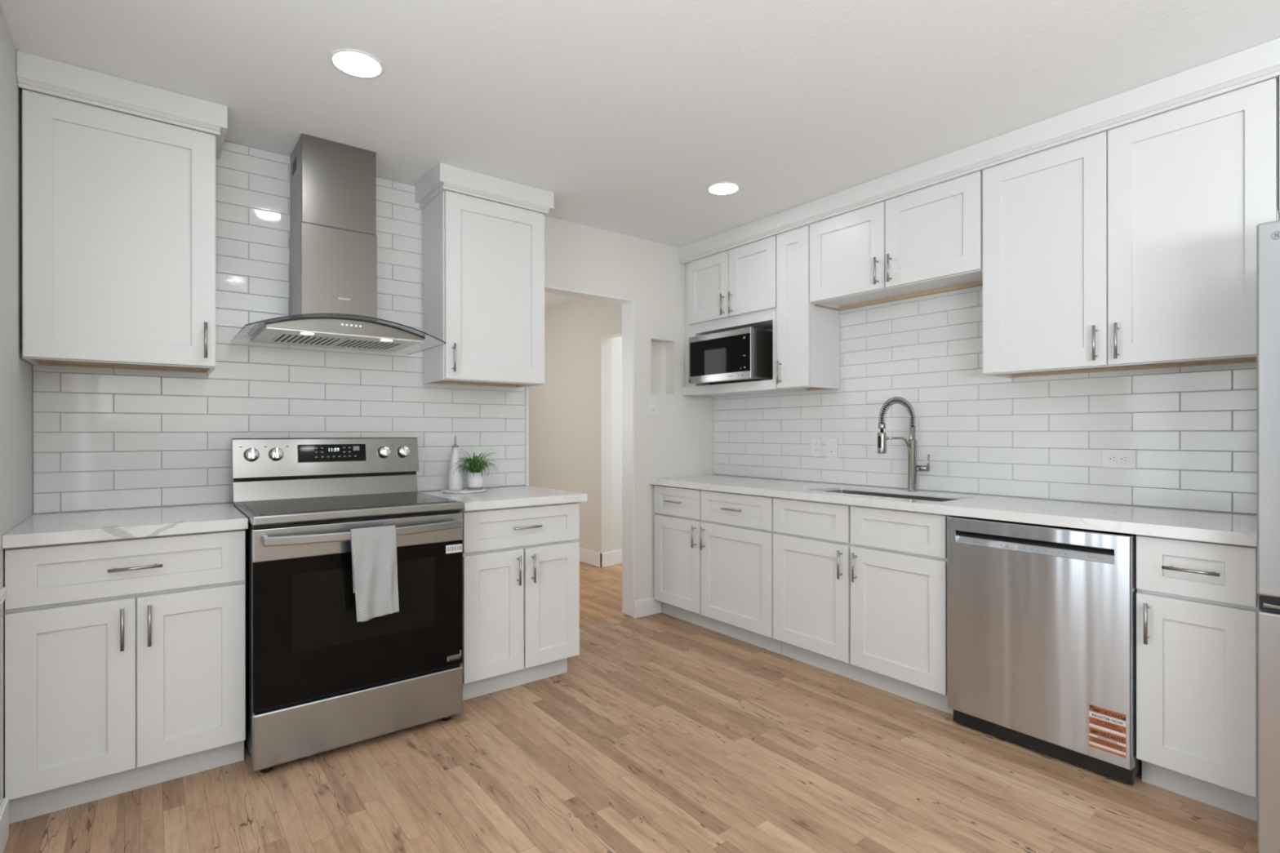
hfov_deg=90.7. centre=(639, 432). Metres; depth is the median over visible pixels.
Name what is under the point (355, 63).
recessed light
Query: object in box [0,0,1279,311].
ceiling
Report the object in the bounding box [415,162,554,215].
trim
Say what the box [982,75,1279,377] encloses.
upper cabinet
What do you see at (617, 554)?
baseboard
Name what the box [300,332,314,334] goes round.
lamp
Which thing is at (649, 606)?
baseboard
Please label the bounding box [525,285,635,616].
trim
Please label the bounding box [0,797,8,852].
baseboard
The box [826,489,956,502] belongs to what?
sink
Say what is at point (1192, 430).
wall
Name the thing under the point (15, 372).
wall
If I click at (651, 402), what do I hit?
light switch
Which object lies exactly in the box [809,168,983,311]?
upper cabinet
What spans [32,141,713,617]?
wall
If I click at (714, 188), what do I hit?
diffuser
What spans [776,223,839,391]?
upper cabinet
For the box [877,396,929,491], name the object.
faucet
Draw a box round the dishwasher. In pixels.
[947,515,1142,785]
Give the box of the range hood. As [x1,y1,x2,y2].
[231,133,445,355]
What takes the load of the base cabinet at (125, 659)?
on the floor
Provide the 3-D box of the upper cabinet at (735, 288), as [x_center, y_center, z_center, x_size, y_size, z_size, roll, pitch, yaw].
[0.646,-0.714,4.112,0.326,0.923,0.820,0,0,-38]
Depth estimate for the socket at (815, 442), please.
3.83 m
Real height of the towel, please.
0.340 m
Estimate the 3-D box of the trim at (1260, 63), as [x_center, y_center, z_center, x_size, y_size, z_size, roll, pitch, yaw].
[1.458,-1.213,2.847,0.054,0.110,3.828,0,0,-38]
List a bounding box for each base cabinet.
[4,528,245,823]
[459,502,579,700]
[653,484,781,653]
[773,497,957,715]
[1136,534,1259,821]
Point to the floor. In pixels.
(664, 733)
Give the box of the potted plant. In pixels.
[447,448,497,489]
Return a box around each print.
[447,545,461,551]
[447,649,461,661]
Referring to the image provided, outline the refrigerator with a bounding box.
[1256,220,1279,852]
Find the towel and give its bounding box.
[350,524,399,622]
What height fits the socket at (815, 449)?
0.033 m
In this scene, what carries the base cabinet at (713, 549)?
on the floor
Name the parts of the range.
knob, knob, control panel, display glass, cooktop glass, cooktop frame, oven door, storage drawer, door panel, door handle, knob, knob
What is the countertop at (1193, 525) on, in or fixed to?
on the base cabinet at (713, 549)
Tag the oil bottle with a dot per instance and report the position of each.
(455, 478)
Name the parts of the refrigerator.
door, freezer drawer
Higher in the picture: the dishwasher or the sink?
the sink
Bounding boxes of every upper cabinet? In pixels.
[22,88,216,373]
[422,189,544,387]
[682,234,801,396]
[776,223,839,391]
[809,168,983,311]
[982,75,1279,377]
[1279,75,1279,213]
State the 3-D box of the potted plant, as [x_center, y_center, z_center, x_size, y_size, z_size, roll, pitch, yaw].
[-0.846,0.191,3.250,0.237,0.208,0.259,0,0,7]
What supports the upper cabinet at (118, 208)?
attached to the wall at (104, 438)
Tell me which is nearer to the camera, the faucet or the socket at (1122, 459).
the socket at (1122, 459)
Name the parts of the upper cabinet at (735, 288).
door, handle, handle, door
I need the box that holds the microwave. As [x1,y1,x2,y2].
[688,326,773,385]
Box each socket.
[813,440,817,446]
[813,447,817,453]
[1107,454,1117,462]
[1119,455,1128,462]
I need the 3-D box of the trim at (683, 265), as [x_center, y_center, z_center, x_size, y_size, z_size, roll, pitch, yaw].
[0.302,-0.706,4.369,0.015,0.901,0.006,0,0,-38]
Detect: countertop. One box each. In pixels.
[1,502,248,548]
[421,485,586,511]
[648,474,1257,546]
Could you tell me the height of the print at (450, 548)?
0.018 m
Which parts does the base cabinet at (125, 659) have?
door, handle, drawer, handle, handle, door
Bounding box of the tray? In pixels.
[440,487,487,493]
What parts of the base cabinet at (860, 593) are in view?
door, handle, handle, door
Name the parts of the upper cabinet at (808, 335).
handle, door, hanging rail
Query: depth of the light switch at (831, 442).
3.74 m
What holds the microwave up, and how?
on the upper cabinet at (735, 288)
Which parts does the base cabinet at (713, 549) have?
handle, drawer, door, handle, handle, handle, drawer, door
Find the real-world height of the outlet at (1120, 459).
0.077 m
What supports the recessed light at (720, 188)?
in the ceiling
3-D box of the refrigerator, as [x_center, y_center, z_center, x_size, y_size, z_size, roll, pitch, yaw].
[2.283,0.316,1.624,0.763,1.784,0.905,0,0,-38]
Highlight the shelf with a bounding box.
[682,379,799,396]
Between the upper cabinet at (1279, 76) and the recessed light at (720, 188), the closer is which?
the upper cabinet at (1279, 76)
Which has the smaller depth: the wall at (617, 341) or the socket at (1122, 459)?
the socket at (1122, 459)
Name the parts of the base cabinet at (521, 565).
door, handle, drawer, handle, handle, door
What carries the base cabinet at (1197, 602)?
on the floor
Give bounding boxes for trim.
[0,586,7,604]
[16,50,227,159]
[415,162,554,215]
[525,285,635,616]
[678,37,1279,264]
[682,264,684,386]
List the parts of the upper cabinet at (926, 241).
door, handle, handle, hanging rail, panel, door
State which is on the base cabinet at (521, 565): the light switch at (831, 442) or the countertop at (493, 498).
the countertop at (493, 498)
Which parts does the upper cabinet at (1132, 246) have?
door, handle, handle, panel, hanging rail, door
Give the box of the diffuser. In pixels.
[709,183,737,194]
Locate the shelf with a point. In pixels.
(770, 386)
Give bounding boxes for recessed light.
[328,48,384,78]
[706,182,740,195]
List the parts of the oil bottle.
pour spout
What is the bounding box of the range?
[231,437,463,773]
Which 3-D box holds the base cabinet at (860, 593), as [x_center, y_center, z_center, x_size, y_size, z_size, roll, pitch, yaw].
[1.202,0.778,3.180,0.590,0.862,0.936,0,0,-38]
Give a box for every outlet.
[810,437,821,457]
[1102,449,1136,468]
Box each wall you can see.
[0,4,32,804]
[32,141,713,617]
[528,285,1256,553]
[612,336,622,551]
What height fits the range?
1.185 m
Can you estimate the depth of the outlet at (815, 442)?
3.83 m
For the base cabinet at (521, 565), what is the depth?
2.95 m
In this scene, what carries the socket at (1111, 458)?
attached to the outlet at (1120, 459)
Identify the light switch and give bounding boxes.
[647,397,657,416]
[826,437,837,457]
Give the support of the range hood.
attached to the wall at (104, 438)
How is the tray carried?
on the countertop at (493, 498)
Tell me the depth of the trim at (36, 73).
2.26 m
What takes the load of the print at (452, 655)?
attached to the range
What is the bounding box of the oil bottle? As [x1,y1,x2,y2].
[448,435,462,489]
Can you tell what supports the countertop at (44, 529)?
on the base cabinet at (125, 659)
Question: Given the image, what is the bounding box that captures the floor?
[3,561,1257,852]
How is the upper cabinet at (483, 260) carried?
attached to the wall at (104, 438)
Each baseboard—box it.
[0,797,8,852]
[579,547,613,567]
[612,549,622,564]
[633,596,662,618]

